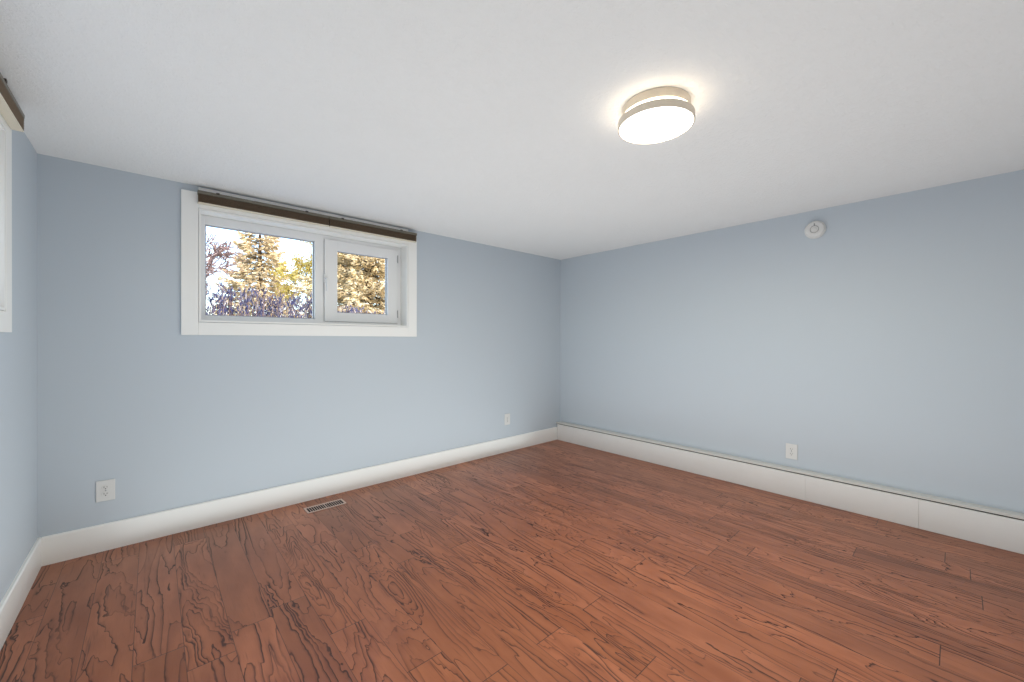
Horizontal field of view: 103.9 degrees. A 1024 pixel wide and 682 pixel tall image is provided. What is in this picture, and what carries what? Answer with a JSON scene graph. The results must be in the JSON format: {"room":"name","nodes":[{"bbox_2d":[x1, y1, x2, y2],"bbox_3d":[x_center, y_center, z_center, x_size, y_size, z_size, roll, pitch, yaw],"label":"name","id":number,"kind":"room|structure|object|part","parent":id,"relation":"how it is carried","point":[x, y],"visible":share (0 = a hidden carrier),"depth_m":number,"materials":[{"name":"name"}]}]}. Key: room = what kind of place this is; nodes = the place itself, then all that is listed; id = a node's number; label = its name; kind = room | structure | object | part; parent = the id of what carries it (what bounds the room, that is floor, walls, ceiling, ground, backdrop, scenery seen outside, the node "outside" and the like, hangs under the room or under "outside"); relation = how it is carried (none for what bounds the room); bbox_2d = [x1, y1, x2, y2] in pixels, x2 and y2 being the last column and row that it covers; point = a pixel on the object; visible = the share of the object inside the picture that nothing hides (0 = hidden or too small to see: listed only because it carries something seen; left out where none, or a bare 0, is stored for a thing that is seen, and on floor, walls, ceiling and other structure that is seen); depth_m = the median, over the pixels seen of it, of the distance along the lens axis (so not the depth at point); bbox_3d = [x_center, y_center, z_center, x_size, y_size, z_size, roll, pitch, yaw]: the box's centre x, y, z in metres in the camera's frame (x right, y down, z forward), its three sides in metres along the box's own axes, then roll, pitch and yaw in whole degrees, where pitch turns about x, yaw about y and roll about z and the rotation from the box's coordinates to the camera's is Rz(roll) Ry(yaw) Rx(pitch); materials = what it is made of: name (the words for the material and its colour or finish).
{"room":"empty basement bedroom","nodes":[
{"label":"empty basement bedroom","id":0,"kind":"room"},
{"bbox_2d":[0,130,37,601],"bbox_3d":[-1.094,0.113,0.329,0.240,2.300,4.900,0,0,-42],"label":"wall","id":1,"kind":"structure","parent":0,"point":[18,347],"depth_m":1.94,"materials":[{"name":"blue paint"}]},
{"bbox_2d":[0,113,11,331],"bbox_3d":[-1.711,-0.533,1.037,0.248,0.994,1.714,0,0,-42],"label":"window","id":2,"kind":"structure","parent":1,"relation":"in","point":[5,130],"depth_m":1.69,"materials":[{"name":"white paint"}]},
{"bbox_2d":[0,73,24,131],"bbox_3d":[-1.644,-0.960,1.179,0.042,0.086,1.550,0,0,-42],"label":"window blind","id":3,"kind":"object","parent":1,"relation":"attached to","point":[10,109],"visible":1,"depth_m":1.62,"materials":[{"name":"brown fabric"}]},
{"bbox_3d":[-1.646,-0.919,1.178,0.036,0.005,1.548,0,0,-42],"label":"rail","id":4,"kind":"part","parent":3,"relation":"part of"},
{"bbox_2d":[0,537,40,650],"bbox_3d":[-1.000,1.182,0.417,0.016,0.160,4.900,0,0,-42],"label":"baseboard","id":5,"kind":"structure","parent":1,"relation":"attached to","point":[11,604],"depth_m":1.86,"materials":[{"name":"white paint"}]},
{"bbox_2d":[37,153,560,537],"bbox_3d":[-1.089,0.105,3.788,4.871,2.300,0.240,0,0,-42],"label":"wall","id":6,"kind":"structure","parent":0,"point":[177,420],"depth_m":2.77,"materials":[{"name":"blue paint"}]},
{"bbox_2d":[96,479,114,502],"bbox_3d":[-2.441,0.898,2.408,0.082,0.125,0.009,0,0,-42],"label":"wall outlet","id":7,"kind":"object","parent":6,"relation":"attached to","point":[105,489],"visible":1,"depth_m":2.41,"materials":[{"name":"white plastic"}]},
{"bbox_2d":[102,485,109,489],"bbox_3d":[-2.439,0.879,2.406,0.034,0.027,0.002,0,0,-42],"label":"receptacle","id":8,"kind":"object","parent":7,"relation":"attached to","point":[104,487],"depth_m":2.41,"materials":[{"name":"white plastic"}]},
{"bbox_2d":[102,491,109,496],"bbox_3d":[-2.439,0.918,2.406,0.034,0.027,0.002,0,0,-42],"label":"receptacle","id":9,"kind":"object","parent":7,"relation":"attached to","point":[104,493],"depth_m":2.41,"materials":[{"name":"white plastic"}]},
{"bbox_2d":[181,187,416,336],"bbox_3d":[-1.616,-0.537,3.294,1.714,0.994,0.248,0,0,-42],"label":"window","id":10,"kind":"structure","parent":6,"relation":"in","point":[279,274],"depth_m":3.15,"materials":[{"name":"white paint"}]},
{"bbox_3d":[-1.908,-0.500,3.075,0.720,0.644,0.004,0,0,-42],"label":"pane","id":11,"kind":"part","parent":10,"relation":"part of","materials":[{"name":"clear glass"}]},
{"bbox_2d":[197,190,328,226],"bbox_3d":[-1.784,-0.964,2.947,0.832,0.086,0.042,0,0,-42],"label":"window blind","id":12,"kind":"object","parent":10,"relation":"attached to","point":[204,197],"visible":1,"depth_m":2.90,"materials":[{"name":"brown fabric"}]},
{"bbox_3d":[-1.785,-0.923,2.948,0.830,0.005,0.036,0,0,-42],"label":"rail","id":13,"kind":"part","parent":12,"relation":"part of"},
{"bbox_3d":[-1.635,-0.512,3.317,1.507,0.740,0.070,0,0,-42],"label":"frame","id":14,"kind":"part","parent":10,"relation":"part of","materials":[{"name":"white plastic"}]},
{"bbox_3d":[-1.533,-0.482,3.308,0.028,0.145,0.056,0,0,-42],"label":"handle","id":15,"kind":"part","parent":10,"relation":"part of","materials":[{"name":"white plastic"}]},
{"bbox_3d":[-1.335,-0.508,3.564,0.646,0.684,0.062,0,0,-42],"label":"sash frame","id":16,"kind":"part","parent":10,"relation":"part of","materials":[{"name":"white plastic"}]},
{"bbox_3d":[-1.338,-0.503,3.574,0.453,0.529,0.004,0,0,-42],"label":"pane","id":17,"kind":"part","parent":10,"relation":"part of","materials":[{"name":"clear glass"}]},
{"bbox_2d":[329,216,416,242],"bbox_3d":[-1.184,-0.964,3.486,0.773,0.086,0.042,0,0,-42],"label":"window blind","id":18,"kind":"object","parent":10,"relation":"attached to","point":[334,222],"visible":0.98,"depth_m":3.44,"materials":[{"name":"brown fabric"}]},
{"bbox_3d":[-1.185,-0.923,3.487,0.771,0.005,0.036,0,0,-42],"label":"rail","id":19,"kind":"part","parent":18,"relation":"part of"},
{"bbox_2d":[41,427,556,566],"bbox_3d":[-1.029,1.176,3.674,4.296,0.160,0.016,0,0,-42],"label":"baseboard","id":20,"kind":"structure","parent":6,"relation":"attached to","point":[55,548],"depth_m":2.89,"materials":[{"name":"white paint"}]},
{"bbox_2d":[505,413,509,424],"bbox_3d":[-0.053,0.890,4.555,0.082,0.125,0.009,0,0,-42],"label":"wall outlet","id":21,"kind":"object","parent":6,"relation":"attached to","point":[507,416],"visible":1,"depth_m":4.55,"materials":[{"name":"white plastic"}]},
{"bbox_2d":[0,0,1023,259],"bbox_3d":[0.630,-1.098,1.875,4.871,0.120,5.380,0,0,-42],"label":"ceiling","id":22,"kind":"structure","parent":0,"point":[487,122],"depth_m":1.76,"materials":[{"name":"white paint"}]},
{"bbox_2d":[618,87,694,144],"bbox_3d":[0.636,-0.991,1.777,0.322,0.094,0.322,0,0,-42],"label":"ceiling light","id":23,"kind":"object","parent":22,"relation":"attached to","point":[660,114],"visible":1,"depth_m":1.70,"materials":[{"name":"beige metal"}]},
{"bbox_2d":[619,107,693,142],"bbox_3d":[0.636,-0.951,1.777,0.309,0.012,0.309,0,0,-42],"label":"diffuser","id":24,"kind":"object","parent":23,"relation":"attached to","point":[639,124],"depth_m":1.75,"materials":[{"name":"white plastic"}]},
{"bbox_2d":[0,440,1023,681],"bbox_3d":[0.627,1.302,1.879,4.871,0.080,5.380,0,0,-42],"label":"floor","id":25,"kind":"structure","parent":0,"point":[555,560],"depth_m":2.00,"materials":[{"name":"brown wood"}]},
{"bbox_2d":[303,499,346,513],"bbox_3d":[-1.419,1.254,3.047,0.278,0.005,0.116,0,0,-42],"label":"floor vent","id":26,"kind":"object","parent":25,"relation":"in","point":[315,508],"visible":1,"depth_m":3.04,"materials":[{"name":"metal"}]},
{"bbox_2d":[560,169,1023,513],"bbox_3d":[2.351,0.111,3.425,0.240,2.300,4.900,0,0,-42],"label":"wall","id":27,"kind":"structure","parent":0,"point":[886,346],"depth_m":3.08,"materials":[{"name":"blue paint"}]},
{"bbox_2d":[556,421,1023,553],"bbox_3d":[2.230,1.150,3.321,0.078,0.222,4.898,0,0,-42],"label":"baseboard","id":28,"kind":"structure","parent":27,"relation":"attached to","point":[985,525],"depth_m":3.05,"materials":[{"name":"white paint"}]},
{"bbox_2d":[786,443,797,459],"bbox_3d":[2.299,0.909,3.296,0.009,0.125,0.082,0,0,-42],"label":"wall outlet","id":29,"kind":"object","parent":27,"relation":"attached to","point":[791,449],"visible":1,"depth_m":3.29,"materials":[{"name":"white plastic"}]},
{"bbox_2d":[804,221,825,238],"bbox_3d":[2.393,-0.882,3.168,0.040,0.140,0.140,0,0,-42],"label":"smoke detector","id":30,"kind":"object","parent":27,"relation":"attached to","point":[815,229],"visible":1,"depth_m":3.15,"materials":[{"name":"white plastic"}]}
]}

